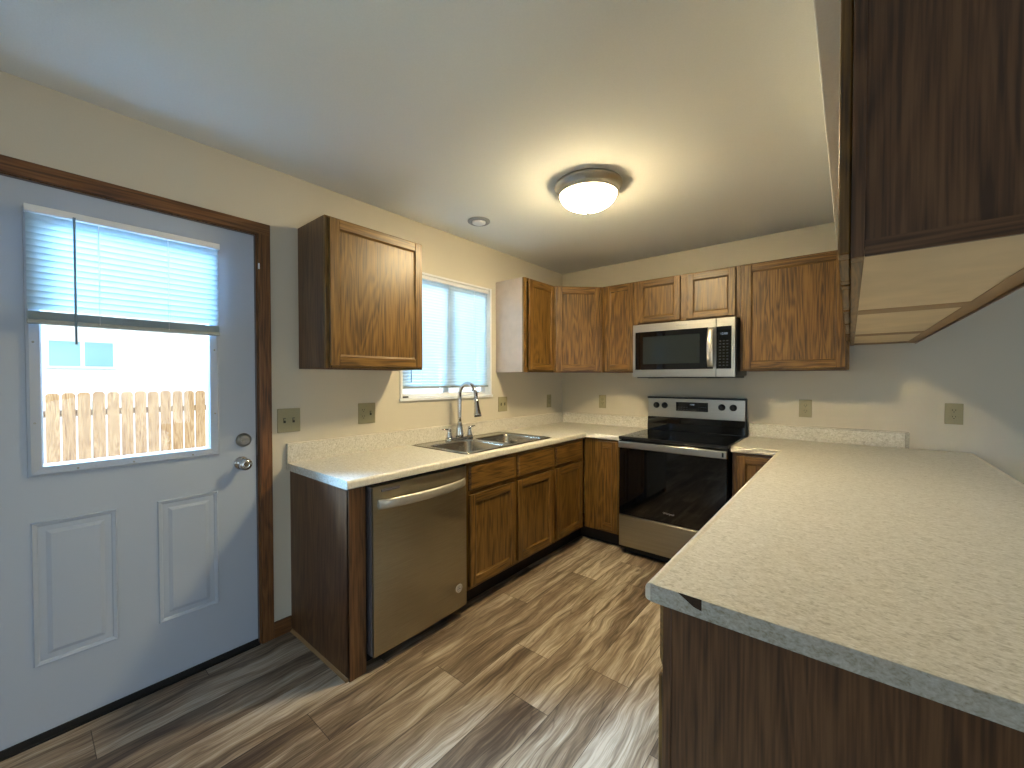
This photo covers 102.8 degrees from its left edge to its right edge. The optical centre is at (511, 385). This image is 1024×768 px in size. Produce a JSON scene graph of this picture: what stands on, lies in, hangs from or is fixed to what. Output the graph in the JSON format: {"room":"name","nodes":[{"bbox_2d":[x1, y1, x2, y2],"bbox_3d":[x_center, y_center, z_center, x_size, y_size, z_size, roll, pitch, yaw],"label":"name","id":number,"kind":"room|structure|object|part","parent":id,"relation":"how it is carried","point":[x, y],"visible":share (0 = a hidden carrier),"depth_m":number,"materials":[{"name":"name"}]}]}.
{"room":"kitchen","nodes":[
{"label":"kitchen","id":0,"kind":"room"},
{"bbox_2d":[0,71,561,621],"bbox_3d":[-1.812,0.110,1.555,0.120,2.455,7.200,1,1,40],"label":"wall","id":1,"kind":"structure","parent":0,"point":[41,125],"depth_m":2.18,"materials":[{"name":"paint"}]},
{"bbox_2d":[0,154,273,761],"bbox_3d":[-1.614,0.257,1.742,0.191,2.156,1.059,1,1,40],"label":"door","id":2,"kind":"structure","parent":1,"relation":"in","point":[125,579],"depth_m":1.71,"materials":[{"name":"paint"}]},
{"bbox_3d":[-1.709,0.781,1.605,0.010,0.543,0.231,1,1,40],"label":"raised panel","id":3,"kind":"part","parent":2,"relation":"part of","materials":[{"name":"paint"}]},
{"bbox_3d":[-1.603,-0.163,1.732,0.044,0.999,0.597,1,1,40],"label":"glass frame","id":4,"kind":"part","parent":2,"relation":"part of","materials":[{"name":"paint"}]},
{"bbox_2d":[23,203,219,344],"bbox_3d":[-1.565,-0.410,1.697,0.044,0.500,0.590,1,1,40],"label":"door blind","id":5,"kind":"object","parent":2,"relation":"attached to","point":[76,263],"visible":1,"depth_m":1.65,"materials":[{"name":"white plastic"}]},
{"bbox_3d":[-1.626,-0.434,1.609,0.002,0.389,0.002,1,1,40],"label":"ladder cord","id":6,"kind":"part","parent":5,"relation":"part of","materials":[{"name":"white fabric"}]},
{"bbox_3d":[-1.569,-0.647,1.696,0.032,0.026,0.590,1,1,40],"label":"head rail","id":7,"kind":"part","parent":5,"relation":"part of","materials":[{"name":"white plastic"}]},
{"bbox_3d":[-1.569,-0.239,1.703,0.026,0.016,0.586,1,1,40],"label":"rail","id":8,"kind":"part","parent":5,"relation":"part of","materials":[{"name":"white plastic"}]},
{"bbox_3d":[-1.490,-0.437,1.773,0.002,0.389,0.002,1,1,40],"label":"ladder cord","id":9,"kind":"part","parent":5,"relation":"part of","materials":[{"name":"white fabric"}]},
{"bbox_3d":[-1.590,-0.791,1.704,0.016,0.059,1.059,1,1,40],"label":"head casing","id":10,"kind":"part","parent":2,"relation":"part of","materials":[{"name":"brown wood"}]},
{"bbox_3d":[-1.482,0.776,1.879,0.010,0.543,0.223,1,1,40],"label":"raised panel","id":11,"kind":"part","parent":2,"relation":"part of","materials":[{"name":"paint"}]},
{"bbox_3d":[-1.319,0.385,2.011,0.077,0.066,0.066,1,1,40],"label":"knob","id":12,"kind":"part","parent":2,"relation":"part of","materials":[{"name":"silver metal"}]},
{"bbox_3d":[-1.589,0.257,1.722,0.015,2.155,1.059,1,1,40],"label":"casing","id":13,"kind":"part","parent":2,"relation":"part of","materials":[{"name":"brown wood"}]},
{"bbox_2d":[274,615,291,637],"bbox_3d":[-1.224,1.286,2.181,0.013,0.082,0.088,1,1,40],"label":"baseboard","id":14,"kind":"structure","parent":1,"relation":"attached to","point":[282,626],"depth_m":2.17,"materials":[{"name":"brown wood"}]},
{"bbox_2d":[277,408,299,432],"bbox_3d":[-1.196,0.186,2.194,0.016,0.128,0.117,1,1,40],"label":"light switch","id":15,"kind":"object","parent":1,"relation":"attached to","point":[288,420],"visible":1,"depth_m":2.19,"materials":[{"name":"beige plastic"}]},
{"bbox_2d":[298,214,422,370],"bbox_3d":[-0.851,-0.477,2.359,0.324,0.764,0.600,1,1,40],"label":"upper cabinet","id":16,"kind":"object","parent":1,"relation":"attached to","point":[360,287],"visible":1,"depth_m":2.19,"materials":[{"name":"brown wood"}]},
{"bbox_2d":[358,403,374,423],"bbox_3d":[-0.903,0.171,2.548,0.016,0.128,0.117,1,1,40],"label":"light switch","id":17,"kind":"object","parent":1,"relation":"attached to","point":[366,411],"visible":1,"depth_m":2.55,"materials":[{"name":"beige plastic"}]},
{"bbox_2d":[399,272,492,401],"bbox_3d":[-0.501,-0.352,3.114,0.126,0.904,0.921,1,1,40],"label":"window","id":18,"kind":"structure","parent":1,"relation":"in","point":[443,393],"depth_m":3.26,"materials":[{"name":"white plastic"}]},
{"bbox_3d":[-0.523,-0.355,3.131,0.050,0.869,0.869,1,1,40],"label":"frame","id":19,"kind":"part","parent":18,"relation":"part of","materials":[{"name":"white plastic"}]},
{"bbox_2d":[403,275,487,388],"bbox_3d":[-0.477,-0.386,3.093,0.044,0.803,0.860,1,1,40],"label":"window blind","id":20,"kind":"object","parent":18,"relation":"attached to","point":[449,309],"visible":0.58,"depth_m":3.12,"materials":[{"name":"white plastic"}]},
{"bbox_3d":[-0.481,0.008,3.103,0.026,0.016,0.856,1,1,40],"label":"rail","id":21,"kind":"part","parent":20,"relation":"part of","materials":[{"name":"white plastic"}]},
{"bbox_3d":[-0.471,-0.376,3.088,0.002,0.763,0.002,1,1,40],"label":"ladder cord","id":22,"kind":"part","parent":20,"relation":"part of","materials":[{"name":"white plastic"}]},
{"bbox_3d":[-0.482,-0.774,3.091,0.032,0.026,0.860,1,1,40],"label":"head rail","id":23,"kind":"part","parent":20,"relation":"part of","materials":[{"name":"white plastic"}]},
{"bbox_3d":[-0.301,-0.379,3.293,0.002,0.763,0.002,1,1,40],"label":"ladder cord","id":24,"kind":"part","parent":20,"relation":"part of","materials":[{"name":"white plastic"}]},
{"bbox_2d":[288,412,647,462],"bbox_3d":[0.020,0.349,2.944,0.938,0.102,2.729,1,1,40],"label":"backsplash","id":25,"kind":"structure","parent":1,"relation":"attached to","point":[298,452],"depth_m":2.89,"materials":[{"name":"laminate"}]},
{"bbox_2d":[498,396,506,411],"bbox_3d":[-0.076,0.159,3.548,0.016,0.128,0.117,1,1,40],"label":"light switch","id":26,"kind":"object","parent":1,"relation":"attached to","point":[502,401],"visible":1,"depth_m":3.54,"materials":[{"name":"beige plastic"}]},
{"bbox_2d":[496,277,554,372],"bbox_3d":[0.124,-0.497,3.538,0.324,0.764,0.430,1,1,40],"label":"upper cabinet","id":27,"kind":"object","parent":1,"relation":"attached to","point":[525,307],"visible":1,"depth_m":3.39,"materials":[{"name":"brown wood"}]},
{"bbox_3d":[0.226,-0.496,3.453,0.019,0.764,0.430,1,1,40],"label":"frame","id":28,"kind":"part","parent":27,"relation":"part of","materials":[{"name":"brown wood"}]},
{"bbox_3d":[0.253,-0.498,3.455,0.019,0.736,0.370,1,1,40],"label":"door","id":29,"kind":"part","parent":27,"relation":"part of","materials":[{"name":"brown wood"}]},
{"bbox_2d":[547,394,550,406],"bbox_3d":[0.372,0.151,4.097,0.008,0.128,0.075,1,1,40],"label":"wall outlet","id":30,"kind":"object","parent":1,"relation":"attached to","point":[549,395],"visible":1,"depth_m":4.09,"materials":[{"name":"beige plastic"}]},
{"bbox_2d":[554,286,601,372],"bbox_3d":[0.569,-0.503,3.849,0.612,0.764,0.612,1,1,40],"label":"upper cabinet","id":31,"kind":"object","parent":1,"relation":"attached to","point":[578,310],"visible":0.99,"depth_m":3.62,"materials":[{"name":"brown wood"}]},
{"bbox_2d":[0,513,666,767],"bbox_3d":[0.385,1.390,-0.162,5.720,0.050,7.320,1,1,40],"label":"floor","id":32,"kind":"structure","parent":0,"point":[557,663],"depth_m":1.74,"materials":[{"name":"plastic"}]},
{"bbox_2d":[290,471,366,682],"bbox_3d":[-0.941,0.892,2.046,0.612,0.873,0.095,1,1,40],"label":"end panel","id":33,"kind":"object","parent":32,"relation":"on","point":[328,529],"visible":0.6,"depth_m":1.94,"materials":[{"name":"brown wood"}]},
{"bbox_3d":[-0.966,1.323,2.022,0.586,0.012,0.012,1,1,40],"label":"shoe moulding","id":34,"kind":"part","parent":33,"relation":"part of","materials":[{"name":"brown wood"}]},
{"bbox_2d":[365,465,466,661],"bbox_3d":[-0.664,0.891,2.288,0.671,0.868,0.600,1,1,40],"label":"dishwasher","id":35,"kind":"object","parent":32,"relation":"on","point":[416,563],"visible":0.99,"depth_m":2.05,"materials":[{"name":"silver metal"}]},
{"bbox_3d":[-0.714,1.280,2.341,0.495,0.088,0.560,1,1,40],"label":"kick plate","id":36,"kind":"part","parent":35,"relation":"part of","materials":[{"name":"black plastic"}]},
{"bbox_3d":[-0.427,0.548,2.090,0.060,0.046,0.548,1,1,40],"label":"handle","id":37,"kind":"part","parent":35,"relation":"part of","materials":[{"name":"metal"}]},
{"bbox_2d":[460,445,552,600],"bbox_3d":[-0.209,0.877,2.917,0.628,0.873,0.905,1,1,40],"label":"base cabinet","id":38,"kind":"object","parent":32,"relation":"on","point":[509,497],"visible":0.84,"depth_m":2.66,"materials":[{"name":"brown wood"}]},
{"bbox_2d":[286,412,647,489],"bbox_3d":[0.019,0.366,2.943,0.938,0.142,2.731,1,1,40],"label":"countertop","id":39,"kind":"structure","parent":38,"relation":"on","point":[348,462],"depth_m":2.50,"materials":[{"name":"laminate"}]},
{"bbox_2d":[442,382,480,440],"bbox_3d":[-0.318,0.182,2.968,0.243,0.424,0.329,1,1,40],"label":"kitchen faucet","id":40,"kind":"object","parent":39,"relation":"on","point":[477,413],"visible":1,"depth_m":2.99,"materials":[{"name":"silver metal"}]},
{"bbox_3d":[-0.467,0.344,2.935,0.044,0.075,0.084,1,1,40],"label":"lever handle","id":41,"kind":"part","parent":40,"relation":"part of","materials":[{"name":"silver metal"}]},
{"bbox_3d":[-0.389,0.384,3.030,0.056,0.018,0.260,1,1,40],"label":"deck plate","id":42,"kind":"part","parent":40,"relation":"part of","materials":[{"name":"silver metal"}]},
{"bbox_3d":[-0.389,0.324,3.029,0.058,0.111,0.058,1,1,40],"label":"spout","id":43,"kind":"part","parent":40,"relation":"part of","materials":[{"name":"silver metal"}]},
{"bbox_3d":[-0.311,0.340,3.124,0.044,0.075,0.084,1,1,40],"label":"lever handle","id":44,"kind":"part","parent":40,"relation":"part of","materials":[{"name":"silver metal"}]},
{"bbox_2d":[411,432,551,454],"bbox_3d":[-0.187,0.478,2.927,0.530,0.172,0.896,1,1,40],"label":"sink","id":45,"kind":"object","parent":39,"relation":"in","point":[495,440],"visible":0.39,"depth_m":2.95,"materials":[{"name":"silver metal"}]},
{"bbox_3d":[-0.297,0.483,2.741,0.405,0.170,0.411,1,1,40],"label":"bowl","id":46,"kind":"part","parent":45,"relation":"part of","materials":[{"name":"silver metal"}]},
{"bbox_3d":[-0.025,0.477,3.070,0.405,0.170,0.411,1,1,40],"label":"bowl","id":47,"kind":"part","parent":45,"relation":"part of","materials":[{"name":"silver metal"}]},
{"bbox_3d":[-0.118,0.539,2.543,0.019,0.150,0.414,1,1,40],"label":"drawer","id":48,"kind":"part","parent":38,"relation":"part of","materials":[{"name":"brown wood"}]},
{"bbox_3d":[-0.118,0.908,2.549,0.019,0.540,0.414,1,1,40],"label":"door","id":49,"kind":"part","parent":38,"relation":"part of","materials":[{"name":"brown wood"}]},
{"bbox_3d":[0.169,0.533,2.891,0.019,0.150,0.416,1,1,40],"label":"drawer","id":50,"kind":"part","parent":38,"relation":"part of","materials":[{"name":"brown wood"}]},
{"bbox_3d":[0.169,0.902,2.897,0.019,0.540,0.416,1,1,40],"label":"door","id":51,"kind":"part","parent":38,"relation":"part of","materials":[{"name":"brown wood"}]},
{"bbox_2d":[544,438,588,555],"bbox_3d":[0.258,0.867,3.482,0.628,0.873,0.560,1,1,40],"label":"base cabinet","id":52,"kind":"object","parent":32,"relation":"on","point":[568,524],"visible":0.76,"depth_m":3.23,"materials":[{"name":"brown wood"}]},
{"bbox_3d":[0.445,0.812,3.259,0.019,0.755,0.455,1,1,40],"label":"frame","id":53,"kind":"part","parent":52,"relation":"part of","materials":[{"name":"brown wood"}]},
{"bbox_3d":[0.452,0.527,3.233,0.019,0.150,0.384,1,1,40],"label":"drawer","id":54,"kind":"part","parent":52,"relation":"part of","materials":[{"name":"brown wood"}]},
{"bbox_3d":[0.452,0.896,3.239,0.019,0.540,0.384,1,1,40],"label":"door","id":55,"kind":"part","parent":52,"relation":"part of","materials":[{"name":"brown wood"}]},
{"bbox_2d":[585,437,620,545],"bbox_3d":[0.926,0.865,3.567,0.328,0.873,0.628,1,1,40],"label":"base cabinet","id":56,"kind":"object","parent":32,"relation":"on","point":[602,513],"visible":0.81,"depth_m":3.33,"materials":[{"name":"brown wood"}]},
{"bbox_3d":[0.771,0.807,3.298,0.175,0.714,0.019,1,1,40],"label":"door","id":57,"kind":"part","parent":56,"relation":"part of","materials":[{"name":"brown wood"}]},
{"bbox_2d":[618,396,746,562],"bbox_3d":[1.327,0.705,3.184,0.772,1.206,0.664,1,1,40],"label":"stove","id":58,"kind":"object","parent":32,"relation":"on","point":[675,473],"visible":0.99,"depth_m":3.03,"materials":[{"name":"black glass"}]},
{"bbox_3d":[1.143,1.125,2.967,0.764,0.240,0.042,1,1,40],"label":"storage drawer","id":59,"kind":"part","parent":58,"relation":"part of","materials":[{"name":"metal"}]},
{"bbox_3d":[1.316,0.169,3.531,0.052,0.052,0.030,1,1,40],"label":"knob","id":60,"kind":"part","parent":58,"relation":"part of","materials":[{"name":"black plastic"}]},
{"bbox_3d":[1.122,0.455,2.932,0.764,0.050,0.018,1,1,40],"label":"door handle","id":61,"kind":"part","parent":58,"relation":"part of","materials":[{"name":"metal"}]},
{"bbox_3d":[1.143,0.712,2.961,0.764,0.576,0.042,1,1,40],"label":"oven door","id":62,"kind":"part","parent":58,"relation":"part of","materials":[{"name":"black glass"}]},
{"bbox_2d":[619,429,745,448],"bbox_3d":[1.314,0.402,3.163,0.770,0.023,0.594,1,1,40],"label":"cooktop","id":63,"kind":"object","parent":58,"relation":"in","point":[672,438],"depth_m":3.09,"materials":[{"name":"black glass"}]},
{"bbox_3d":[1.509,0.191,3.397,0.761,0.160,0.010,1,1,40],"label":"control panel","id":64,"kind":"part","parent":58,"relation":"part of","materials":[{"name":"metal"}]},
{"bbox_3d":[1.501,0.329,3.389,0.760,0.109,0.004,1,1,40],"label":"backguard glass","id":65,"kind":"part","parent":58,"relation":"part of","materials":[{"name":"black glass"}]},
{"bbox_3d":[1.663,0.173,3.244,0.052,0.052,0.030,1,1,40],"label":"knob","id":66,"kind":"part","parent":58,"relation":"part of","materials":[{"name":"black plastic"}]},
{"bbox_3d":[1.726,0.174,3.192,0.052,0.052,0.030,1,1,40],"label":"knob","id":67,"kind":"part","parent":58,"relation":"part of","materials":[{"name":"black plastic"}]},
{"bbox_2d":[732,452,772,496],"bbox_3d":[1.771,0.876,2.867,0.290,0.873,0.628,1,1,40],"label":"base cabinet","id":68,"kind":"object","parent":32,"relation":"on","point":[745,466],"visible":0.14,"depth_m":2.67,"materials":[{"name":"brown wood"}]},
{"bbox_3d":[1.587,0.823,2.624,0.255,0.728,0.019,1,1,40],"label":"door","id":69,"kind":"part","parent":68,"relation":"part of","materials":[{"name":"brown wood"}]},
{"bbox_2d":[658,605,1023,767],"bbox_3d":[0.898,0.906,1.131,0.630,0.873,1.052,1,1,40],"label":"base cabinet","id":70,"kind":"object","parent":32,"relation":"on","point":[728,698],"visible":0.35,"depth_m":0.76,"materials":[{"name":"brown wood"}]},
{"bbox_3d":[0.500,0.937,1.129,0.019,0.552,0.484,1,1,40],"label":"door","id":71,"kind":"part","parent":70,"relation":"part of","materials":[{"name":"brown wood"}]},
{"bbox_3d":[0.500,0.562,1.122,0.019,0.154,0.484,1,1,40],"label":"drawer","id":72,"kind":"part","parent":70,"relation":"part of","materials":[{"name":"brown wood"}]},
{"bbox_3d":[1.567,0.892,1.940,0.629,0.873,1.040,1,1,40],"label":"cabinet","id":73,"kind":"object","parent":32,"relation":"on","visible":0},
{"bbox_2d":[645,423,1023,731],"bbox_3d":[1.430,0.385,1.754,1.181,0.143,2.765,1,1,40],"label":"countertop","id":74,"kind":"structure","parent":73,"relation":"on","point":[866,553],"depth_m":0.99,"materials":[{"name":"laminate"}]},
{"bbox_2d":[679,593,701,611],"bbox_3d":[0.366,0.449,0.843,0.048,0.029,0.001,1,1,40],"label":"chip","id":75,"kind":"object","parent":74,"relation":"on","point":[688,602],"depth_m":0.84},
{"bbox_2d":[0,0,833,273],"bbox_3d":[0.382,-1.115,-0.204,5.720,0.050,7.320,1,1,40],"label":"ceiling","id":76,"kind":"structure","parent":0,"point":[438,114],"depth_m":1.59,"materials":[{"name":"paint"}]},
{"bbox_2d":[468,217,489,226],"bbox_3d":[-0.229,-1.128,2.826,0.156,0.022,0.156,1,1,40],"label":"recessed light","id":77,"kind":"object","parent":76,"relation":"in","point":[475,221],"visible":1,"depth_m":2.80,"materials":[{"name":"white plastic"}]},
{"bbox_2d":[555,168,622,214],"bbox_3d":[0.429,-1.048,2.302,0.376,0.165,0.376,1,1,40],"label":"ceiling light","id":78,"kind":"object","parent":76,"relation":"attached to","point":[587,191],"visible":1,"depth_m":2.19,"materials":[{"name":"white glass"}]},
{"bbox_2d":[562,222,1023,512],"bbox_3d":[2.678,0.089,2.591,5.720,2.455,0.120,1,1,40],"label":"wall","id":79,"kind":"structure","parent":0,"point":[976,362],"depth_m":2.73,"materials":[{"name":"paint"}]},
{"bbox_2d":[599,395,605,407],"bbox_3d":[0.884,0.153,3.992,0.075,0.128,0.008,1,1,40],"label":"wall outlet","id":80,"kind":"object","parent":79,"relation":"attached to","point":[602,398],"visible":1,"depth_m":3.99,"materials":[{"name":"beige plastic"}]},
{"bbox_2d":[602,282,636,372],"bbox_3d":[1.022,-0.500,3.661,0.322,0.764,0.324,1,1,40],"label":"upper cabinet","id":81,"kind":"object","parent":79,"relation":"attached to","point":[619,302],"visible":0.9,"depth_m":3.54,"materials":[{"name":"brown wood"}]},
{"bbox_2d":[637,265,740,324],"bbox_3d":[1.444,-0.690,3.309,0.772,0.374,0.324,1,1,40],"label":"upper cabinet","id":82,"kind":"object","parent":79,"relation":"attached to","point":[709,294],"visible":0.88,"depth_m":3.16,"materials":[{"name":"brown wood"}]},
{"bbox_3d":[1.191,-0.692,3.320,0.344,0.346,0.019,1,1,40],"label":"door","id":83,"kind":"part","parent":82,"relation":"part of","materials":[{"name":"brown wood"}]},
{"bbox_2d":[633,317,746,377],"bbox_3d":[1.404,-0.280,3.269,0.760,0.439,0.445,1,1,40],"label":"microwave","id":84,"kind":"object","parent":82,"relation":"attached to","point":[703,348],"visible":1,"depth_m":3.10,"materials":[{"name":"silver metal"}]},
{"bbox_3d":[1.445,-0.281,2.977,0.044,0.290,0.048,1,1,40],"label":"handle","id":85,"kind":"part","parent":84,"relation":"part of","materials":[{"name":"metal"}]},
{"bbox_3d":[1.544,-0.278,2.945,0.124,0.428,0.030,1,1,40],"label":"control panel","id":86,"kind":"part","parent":84,"relation":"part of","materials":[{"name":"metal"}]},
{"bbox_3d":[1.492,-0.688,3.071,0.341,0.346,0.019,1,1,40],"label":"door","id":87,"kind":"part","parent":82,"relation":"part of","materials":[{"name":"brown wood"}]},
{"bbox_2d":[740,250,849,371],"bbox_3d":[1.978,-0.488,2.870,0.612,0.764,0.324,1,1,40],"label":"upper cabinet","id":88,"kind":"object","parent":79,"relation":"attached to","point":[792,315],"visible":0.84,"depth_m":2.75,"materials":[{"name":"brown wood"}]},
{"bbox_2d":[799,399,811,417],"bbox_3d":[2.128,0.165,2.963,0.077,0.128,0.008,1,1,40],"label":"wall outlet","id":89,"kind":"object","parent":79,"relation":"attached to","point":[805,406],"visible":1,"depth_m":2.96,"materials":[{"name":"beige plastic"}]},
{"bbox_2d":[749,424,904,447],"bbox_3d":[2.196,0.347,2.902,0.898,0.102,0.019,1,1,40],"label":"backsplash","id":90,"kind":"structure","parent":79,"relation":"attached to","point":[857,437],"depth_m":2.86,"materials":[{"name":"laminate"}]},
{"bbox_2d":[813,0,853,249],"bbox_3d":[1.496,-0.986,1.557,0.444,0.270,2.950,1,1,40],"label":"trim","id":91,"kind":"structure","parent":79,"relation":"attached to","point":[827,13],"depth_m":1.10,"materials":[{"name":"paint"}]},
{"bbox_2d":[843,294,989,345],"bbox_3d":[1.861,-0.556,2.005,0.341,0.599,1.800,1,1,40],"label":"upper cabinet","id":92,"kind":"object","parent":79,"relation":"attached to","point":[906,325],"visible":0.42,"depth_m":1.67,"materials":[{"name":"brown wood"}]},
{"bbox_3d":[1.306,-0.549,1.588,0.019,0.573,0.400,1,1,40],"label":"door","id":93,"kind":"part","parent":92,"relation":"part of","materials":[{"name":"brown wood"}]},
{"bbox_3d":[1.620,-0.556,1.968,0.019,0.573,0.505,1,1,40],"label":"door","id":94,"kind":"part","parent":92,"relation":"part of","materials":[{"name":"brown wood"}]},
{"bbox_3d":[1.752,-0.558,2.096,0.019,0.597,1.800,1,1,40],"label":"frame","id":95,"kind":"part","parent":92,"relation":"part of","materials":[{"name":"brown wood"}]},
{"bbox_3d":[2.399,-0.275,2.634,0.296,0.001,0.146,1,1,40],"label":"rail","id":96,"kind":"part","parent":92,"relation":"part of","materials":[{"name":"brown wood"}]},
{"bbox_3d":[1.938,-0.265,2.077,0.296,0.001,0.120,1,1,40],"label":"rail","id":97,"kind":"part","parent":92,"relation":"part of","materials":[{"name":"brown wood"}]},
{"bbox_3d":[1.873,-0.269,1.999,0.296,0.010,1.799,1,1,40],"label":"panel","id":98,"kind":"part","parent":92,"relation":"part of","materials":[{"name":"beige wood"}]},
{"bbox_3d":[2.262,-0.268,2.269,0.041,0.001,0.588,1,1,40],"label":"rail","id":99,"kind":"part","parent":92,"relation":"part of","materials":[{"name":"brown wood"}]},
{"bbox_3d":[1.326,-0.252,1.337,0.296,0.001,0.080,1,1,40],"label":"rail","id":100,"kind":"part","parent":92,"relation":"part of","materials":[{"name":"brown wood"}]},
{"bbox_3d":[1.724,-0.257,1.618,0.041,0.001,0.858,1,1,40],"label":"rail","id":101,"kind":"part","parent":92,"relation":"part of","materials":[{"name":"brown wood"}]},
{"bbox_2d":[838,0,1023,313],"bbox_3d":[1.015,-0.538,0.983,0.341,0.599,0.850,1,1,40],"label":"upper cabinet","id":102,"kind":"object","parent":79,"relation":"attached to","point":[931,194],"visible":1,"depth_m":0.71,"materials":[{"name":"brown wood"}]},
{"bbox_3d":[0.733,-0.537,0.895,0.019,0.573,0.326,1,1,40],"label":"door","id":103,"kind":"part","parent":102,"relation":"part of","materials":[{"name":"brown wood"}]},
{"bbox_3d":[0.999,-0.543,1.217,0.019,0.573,0.470,1,1,40],"label":"door","id":104,"kind":"part","parent":102,"relation":"part of","materials":[{"name":"brown wood"}]},
{"bbox_3d":[0.908,-0.540,1.076,0.019,0.597,0.842,1,1,40],"label":"frame","id":105,"kind":"part","parent":102,"relation":"part of","materials":[{"name":"brown wood"}]},
{"bbox_3d":[1.289,-0.251,1.293,0.296,0.001,0.029,1,1,40],"label":"rail","id":106,"kind":"part","parent":102,"relation":"part of","materials":[{"name":"brown wood"}]},
{"bbox_3d":[1.030,-0.251,0.980,0.296,0.010,0.841,1,1,40],"label":"panel","id":107,"kind":"part","parent":102,"relation":"part of","materials":[{"name":"beige wood"}]},
{"bbox_3d":[0.761,-0.250,0.652,0.300,0.030,0.008,1,1,40],"label":"rail","id":108,"kind":"part","parent":102,"relation":"part of","materials":[{"name":"brown wood"}]},
{"bbox_3d":[1.119,-0.244,0.887,0.041,0.001,0.811,1,1,40],"label":"rail","id":109,"kind":"part","parent":102,"relation":"part of","materials":[{"name":"brown wood"}]},
{"bbox_2d":[944,403,963,424],"bbox_3d":[2.697,0.172,2.493,0.079,0.128,0.008,1,1,40],"label":"wall outlet","id":110,"kind":"object","parent":79,"relation":"attached to","point":[953,414],"visible":1,"depth_m":2.49,"materials":[{"name":"beige plastic"}]},
{"bbox_2d":[950,408,957,412],"bbox_3d":[2.695,0.152,2.490,0.033,0.033,0.002,1,1,40],"label":"socket","id":111,"kind":"object","parent":110,"relation":"attached to","point":[952,410],"depth_m":2.49,"materials":[{"name":"beige plastic"}]},
{"bbox_2d":[950,415,957,419],"bbox_3d":[2.695,0.192,2.491,0.033,0.033,0.002,1,1,40],"label":"socket","id":112,"kind":"object","parent":110,"relation":"attached to","point":[952,417],"depth_m":2.49,"materials":[{"name":"beige plastic"}]},
{"label":"outside","id":113,"kind":"structure","parent":0,"visible":0},
{"bbox_3d":[-25.824,1.485,19.626,59.870,0.050,70.000,1,1,40],"label":"ground","id":114,"kind":"structure","parent":113,"visible":0},
{"bbox_2d":[43,391,206,463],"bbox_3d":[-6.172,0.879,6.019,0.147,1.578,5.300,1,1,40],"label":"picket fence","id":115,"kind":"object","parent":114,"relation":"on","point":[52,413],"visible":0.41,"depth_m":6.18,"materials":[{"name":"brown wood"}]},
{"bbox_3d":[-6.160,0.880,6.009,0.038,1.075,5.300,1,1,40],"label":"rail","id":116,"kind":"part","parent":115,"relation":"part of","materials":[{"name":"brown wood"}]},
{"bbox_2d":[41,310,477,463],"bbox_3d":[-11.721,-1.491,9.854,7.000,6.200,25.800,1,1,40],"label":"house","id":117,"kind":"structure","parent":114,"relation":"on","point":[106,361],"depth_m":8.99,"materials":[{"name":"white paint"}]},
{"bbox_3d":[-9.084,-0.655,8.297,0.006,0.505,0.430,1,1,40],"label":"pane","id":118,"kind":"part","parent":117,"relation":"part of","materials":[{"name":"blue glass"}]},
{"bbox_3d":[-8.770,-0.662,8.677,0.006,0.505,0.425,1,1,40],"label":"pane","id":119,"kind":"part","parent":117,"relation":"part of","materials":[{"name":"blue glass"}]}
]}

